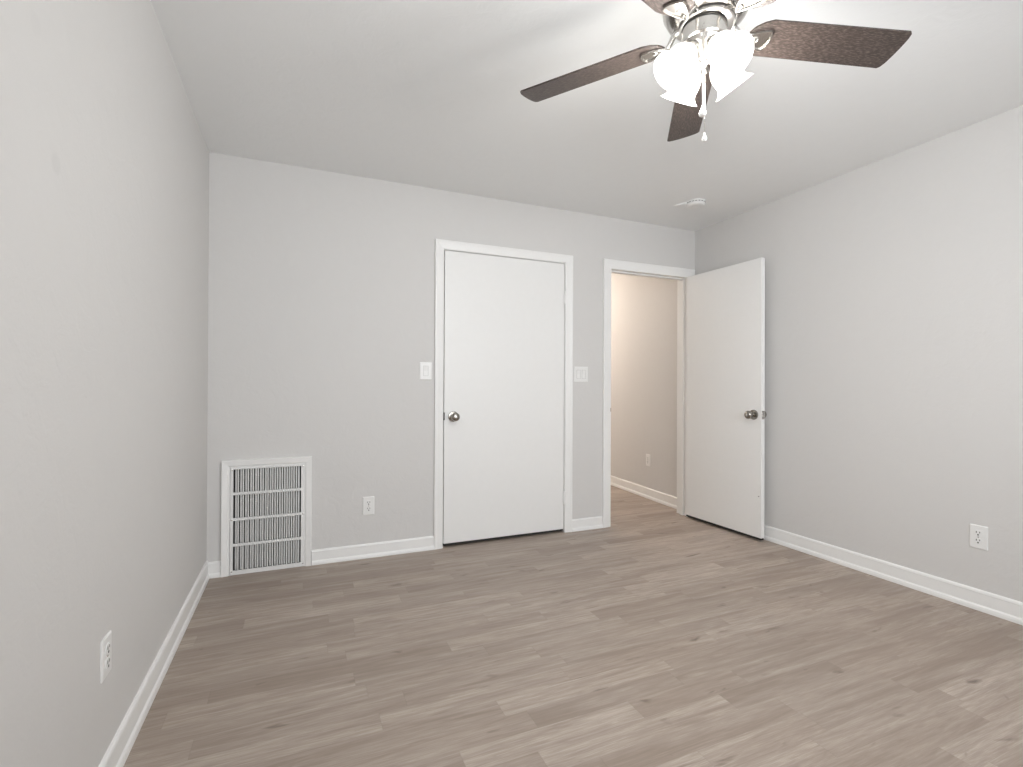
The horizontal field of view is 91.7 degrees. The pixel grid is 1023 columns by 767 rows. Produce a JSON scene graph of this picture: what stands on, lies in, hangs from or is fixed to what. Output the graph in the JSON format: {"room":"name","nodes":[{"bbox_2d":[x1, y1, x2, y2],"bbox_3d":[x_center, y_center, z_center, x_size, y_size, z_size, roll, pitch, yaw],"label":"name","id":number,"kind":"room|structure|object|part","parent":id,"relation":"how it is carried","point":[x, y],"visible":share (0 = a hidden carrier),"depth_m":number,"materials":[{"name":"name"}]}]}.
{"room":"empty bedroom","nodes":[
{"label":"empty bedroom","id":0,"kind":"room"},
{"bbox_2d":[0,0,208,766],"bbox_3d":[-1.110,-0.112,1.224,0.120,2.440,5.270,0,0,-23],"label":"wall","id":1,"kind":"structure","parent":0,"point":[104,152],"depth_m":1.25,"materials":[{"name":"grey paint"}]},
{"bbox_2d":[100,630,111,683],"bbox_3d":[-1.098,0.740,1.347,0.008,0.111,0.072,0,0,-23],"label":"electrical outlet","id":2,"kind":"object","parent":1,"relation":"attached to","point":[106,643],"visible":1,"depth_m":1.33,"materials":[{"name":"white plastic"}]},
{"bbox_2d":[105,656,110,669],"bbox_3d":[-1.098,0.759,1.347,0.008,0.028,0.034,0,0,-23],"label":"receptacle","id":3,"kind":"object","parent":2,"relation":"attached to","point":[107,658],"depth_m":1.35,"materials":[{"name":"white plastic"}]},
{"bbox_2d":[105,642,110,655],"bbox_3d":[-1.098,0.721,1.348,0.008,0.028,0.034,0,0,-23],"label":"receptacle","id":4,"kind":"object","parent":2,"relation":"attached to","point":[107,644],"depth_m":1.35,"materials":[{"name":"white plastic"}]},
{"bbox_2d":[98,560,209,766],"bbox_3d":[-0.898,1.057,0.889,0.018,0.102,4.250,0,0,-23],"label":"baseboard","id":5,"kind":"structure","parent":1,"relation":"attached to","point":[116,755],"depth_m":1.74,"materials":[{"name":"white wood"}]},
{"bbox_2d":[207,152,694,564],"bbox_3d":[-0.106,-0.098,3.608,3.605,2.440,0.120,0,0,-23],"label":"wall","id":6,"kind":"structure","parent":0,"point":[321,284],"depth_m":3.15,"materials":[{"name":"grey paint"}]},
{"bbox_2d":[208,561,220,578],"bbox_3d":[-1.707,1.067,2.844,0.072,0.090,0.018,0,0,-23],"label":"baseboard","id":7,"kind":"structure","parent":6,"relation":"attached to","point":[214,568],"depth_m":2.84,"materials":[{"name":"white wood"}]},
{"bbox_2d":[221,456,311,576],"bbox_3d":[-1.454,0.780,2.964,0.482,0.667,0.046,0,0,-23],"label":"air vent","id":8,"kind":"object","parent":6,"relation":"in","point":[266,510],"visible":1,"depth_m":2.96,"materials":[{"name":"white metal"}]},
{"bbox_2d":[363,496,373,514],"bbox_3d":[-0.918,0.786,3.189,0.072,0.117,0.008,0,0,-23],"label":"electrical outlet","id":9,"kind":"object","parent":6,"relation":"attached to","point":[368,502],"visible":1,"depth_m":3.19,"materials":[{"name":"white plastic"}]},
{"bbox_2d":[312,536,433,564],"bbox_3d":[-0.876,1.072,3.201,0.766,0.090,0.018,0,0,-23],"label":"baseboard","id":10,"kind":"structure","parent":6,"relation":"attached to","point":[394,547],"depth_m":3.19,"materials":[{"name":"white wood"}]},
{"bbox_2d":[420,362,431,379],"bbox_3d":[-0.576,-0.085,3.336,0.080,0.118,0.009,0,0,-23],"label":"light switch","id":11,"kind":"object","parent":6,"relation":"attached to","point":[425,367],"visible":1,"depth_m":3.33,"materials":[{"name":"white plastic"}]},
{"bbox_2d":[433,239,572,549],"bbox_3d":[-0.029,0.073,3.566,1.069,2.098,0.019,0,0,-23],"label":"trim","id":12,"kind":"structure","parent":6,"relation":"attached to","point":[440,244],"depth_m":3.46,"materials":[{"name":"white wood"}]},
{"bbox_2d":[443,250,565,545],"bbox_3d":[-0.023,0.101,3.559,0.947,2.022,0.111,0,0,-23],"label":"door","id":13,"kind":"structure","parent":6,"relation":"in","point":[503,368],"depth_m":3.56,"materials":[{"name":"white paint"}]},
{"bbox_3d":[-0.387,0.227,3.385,0.074,0.074,0.075,0,0,-23],"label":"knob","id":14,"kind":"part","parent":13,"relation":"part of","materials":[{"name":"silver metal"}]},
{"bbox_2d":[574,367,587,381],"bbox_3d":[0.535,-0.070,3.813,0.122,0.118,0.009,0,0,-23],"label":"light switch","id":15,"kind":"object","parent":6,"relation":"attached to","point":[580,373],"visible":1,"depth_m":3.81,"materials":[{"name":"white plastic"}]},
{"bbox_2d":[572,516,602,531],"bbox_3d":[0.585,1.081,3.827,0.273,0.090,0.018,0,0,-23],"label":"baseboard","id":16,"kind":"structure","parent":6,"relation":"attached to","point":[589,523],"depth_m":3.82,"materials":[{"name":"white wood"}]},
{"bbox_2d":[602,258,694,527],"bbox_3d":[1.140,0.076,4.067,0.920,2.106,0.019,0,0,-23],"label":"trim","id":17,"kind":"structure","parent":6,"relation":"attached to","point":[608,264],"depth_m":3.90,"materials":[{"name":"white wood"}]},
{"bbox_2d":[611,269,686,515],"bbox_3d":[1.116,0.111,4.132,0.790,2.037,0.120,0,0,-23],"label":"trim","id":18,"kind":"structure","parent":6,"relation":"attached to","point":[682,281],"depth_m":4.27,"materials":[{"name":"white wood"}]},
{"bbox_2d":[669,279,677,445],"bbox_3d":[1.089,0.081,4.196,0.912,2.098,0.019,0,0,-23],"label":"trim","id":19,"kind":"structure","parent":6,"relation":"attached to","point":[669,279],"depth_m":4.35,"materials":[{"name":"white wood"}]},
{"bbox_2d":[686,257,766,539],"bbox_3d":[1.644,0.110,3.874,0.188,2.017,0.748,0,0,-25],"label":"door","id":20,"kind":"structure","parent":6,"relation":"in","point":[726,414],"depth_m":3.80,"materials":[{"name":"white paint"}]},
{"bbox_3d":[1.719,0.225,3.576,0.075,0.074,0.074,0,0,-25],"label":"knob","id":21,"kind":"part","parent":20,"relation":"part of","materials":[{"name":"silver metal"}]},
{"bbox_2d":[123,485,1022,766],"bbox_3d":[0.335,1.172,3.039,4.220,0.100,7.470,0,0,-23],"label":"floor","id":22,"kind":"structure","parent":0,"point":[658,636],"depth_m":1.96,"materials":[{"name":"grey wood"}]},
{"bbox_2d":[151,0,1022,230],"bbox_3d":[0.346,-1.368,3.049,4.220,0.100,7.470,0,0,-23],"label":"ceiling","id":23,"kind":"structure","parent":0,"point":[422,93],"depth_m":2.28,"materials":[{"name":"paint"}]},
{"bbox_2d":[673,198,704,208],"bbox_3d":[1.305,-1.294,3.614,0.132,0.036,0.210,0,0,-41],"label":"smoke detector","id":24,"kind":"object","parent":23,"relation":"attached to","point":[697,203],"visible":1,"depth_m":3.56,"materials":[{"name":"white plastic"}]},
{"bbox_2d":[520,0,911,141],"bbox_3d":[0.620,-1.024,1.597,1.249,0.598,1.195,0,0,13],"label":"ceiling fan","id":25,"kind":"object","parent":23,"relation":"hanging from","point":[702,27],"visible":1,"depth_m":1.58,"materials":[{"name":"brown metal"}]},
{"bbox_3d":[0.278,-1.089,1.749,0.516,0.006,0.136,-1,11,31],"label":"blade","id":26,"kind":"part","parent":25,"relation":"part of","materials":[{"name":"brown wood"}]},
{"bbox_3d":[0.319,-1.090,1.298,0.516,0.006,0.136,-1,13,-41],"label":"blade","id":27,"kind":"part","parent":25,"relation":"part of","materials":[{"name":"brown wood"}]},
{"bbox_3d":[0.522,-1.109,1.600,0.082,0.060,0.023,-1,11,31],"label":"bracket arm","id":28,"kind":"part","parent":25,"relation":"part of","materials":[{"name":"silver metal"}]},
{"bbox_3d":[0.509,-0.975,1.519,0.053,0.054,0.052,0,0,-23],"label":"bulb","id":29,"kind":"part","parent":25,"relation":"part of","materials":[{"name":"white glass"}]},
{"bbox_3d":[0.569,-0.975,1.643,0.052,0.054,0.053,0,0,-23],"label":"bulb","id":30,"kind":"part","parent":25,"relation":"part of","materials":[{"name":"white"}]},
{"bbox_3d":[0.537,-1.109,1.484,0.082,0.060,0.023,-1,13,-41],"label":"bracket arm","id":31,"kind":"part","parent":25,"relation":"part of","materials":[{"name":"silver metal"}]},
{"bbox_3d":[0.559,-1.034,1.537,0.059,0.050,0.054,0,0,-23],"label":"light arm","id":32,"kind":"part","parent":25,"relation":"part of","materials":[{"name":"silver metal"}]},
{"bbox_3d":[0.695,-1.086,1.928,0.136,0.006,0.516,-12,-4,12],"label":"blade","id":33,"kind":"part","parent":25,"relation":"part of","materials":[{"name":"brown wood"}]},
{"bbox_3d":[0.587,-1.034,1.594,0.054,0.050,0.059,0,0,-23],"label":"light arm","id":34,"kind":"part","parent":25,"relation":"part of","materials":[{"name":"metal"}]},
{"bbox_3d":[0.578,-0.959,1.500,0.006,0.250,0.024,0,0,22],"label":"pull chain","id":35,"kind":"part","parent":25,"relation":"part of","materials":[{"name":"silver metal"}]},
{"bbox_3d":[0.583,-0.916,1.497,0.006,0.335,0.024,0,0,22],"label":"pull chain","id":36,"kind":"part","parent":25,"relation":"part of","materials":[{"name":"silver metal"}]},
{"bbox_3d":[0.645,-1.033,1.566,0.059,0.050,0.054,0,0,-23],"label":"light arm","id":37,"kind":"part","parent":25,"relation":"part of","materials":[{"name":"metal"}]},
{"bbox_3d":[0.616,-1.034,1.508,0.054,0.050,0.059,0,0,-23],"label":"light arm","id":38,"kind":"part","parent":25,"relation":"part of","materials":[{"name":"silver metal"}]},
{"bbox_3d":[0.633,-0.975,1.460,0.052,0.054,0.053,0,0,-23],"label":"bulb","id":39,"kind":"part","parent":25,"relation":"part of","materials":[{"name":"white glass"}]},
{"bbox_3d":[0.693,-0.974,1.583,0.053,0.054,0.052,0,0,-23],"label":"bulb","id":40,"kind":"part","parent":25,"relation":"part of","materials":[{"name":"white glass"}]},
{"bbox_3d":[0.652,-1.109,1.461,0.023,0.060,0.082,13,-4,-23],"label":"bracket arm","id":41,"kind":"part","parent":25,"relation":"part of","materials":[{"name":"silver metal"}]},
{"bbox_3d":[0.709,-1.108,1.564,0.082,0.060,0.023,1,-12,-5],"label":"bracket arm","id":42,"kind":"part","parent":25,"relation":"part of","materials":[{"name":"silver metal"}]},
{"bbox_3d":[0.762,-1.089,1.197,0.136,0.006,0.516,13,-4,-23],"label":"blade","id":43,"kind":"part","parent":25,"relation":"part of","materials":[{"name":"brown wood"}]},
{"bbox_3d":[0.994,-1.086,1.587,0.516,0.006,0.136,1,-12,-5],"label":"blade","id":44,"kind":"part","parent":25,"relation":"part of","materials":[{"name":"brown wood"}]},
{"bbox_2d":[611,105,1022,601],"bbox_3d":[2.026,-0.088,3.712,0.395,2.440,7.370,0,0,-23],"label":"wall","id":45,"kind":"structure","parent":0,"point":[894,283],"depth_m":2.87,"materials":[{"name":"grey paint"}]},
{"bbox_2d":[611,476,676,508],"bbox_3d":[1.057,1.085,5.738,0.018,0.102,2.888,0,0,-19],"label":"baseboard","id":46,"kind":"structure","parent":45,"relation":"attached to","point":[668,500],"depth_m":4.92,"materials":[{"name":"white wood"}]},
{"bbox_2d":[646,454,650,466],"bbox_3d":[1.350,0.759,4.910,0.008,0.117,0.072,0,0,-19],"label":"electrical outlet","id":47,"kind":"object","parent":45,"relation":"attached to","point":[648,457],"visible":1,"depth_m":4.90,"materials":[{"name":"white plastic"}]},
{"bbox_2d":[764,525,1022,624],"bbox_3d":[2.398,1.077,2.303,0.018,0.102,4.250,0,0,-23],"label":"baseboard","id":48,"kind":"structure","parent":45,"relation":"attached to","point":[996,605],"depth_m":2.76,"materials":[{"name":"white wood"}]},
{"bbox_2d":[970,524,987,550],"bbox_3d":[2.331,0.766,2.478,0.008,0.117,0.072,0,0,-23],"label":"electrical outlet","id":49,"kind":"object","parent":45,"relation":"attached to","point":[978,534],"visible":1,"depth_m":2.47,"materials":[{"name":"white plastic"}]},
{"bbox_2d":[974,538,982,543],"bbox_3d":[2.331,0.786,2.478,0.008,0.028,0.034,0,0,-23],"label":"receptacle","id":50,"kind":"object","parent":49,"relation":"attached to","point":[976,540],"depth_m":2.47,"materials":[{"name":"white plastic"}]},
{"bbox_2d":[974,530,982,536],"bbox_3d":[2.331,0.747,2.478,0.008,0.028,0.034,0,0,-23],"label":"receptacle","id":51,"kind":"object","parent":49,"relation":"attached to","point":[977,533],"depth_m":2.47,"materials":[{"name":"white plastic"}]}
]}

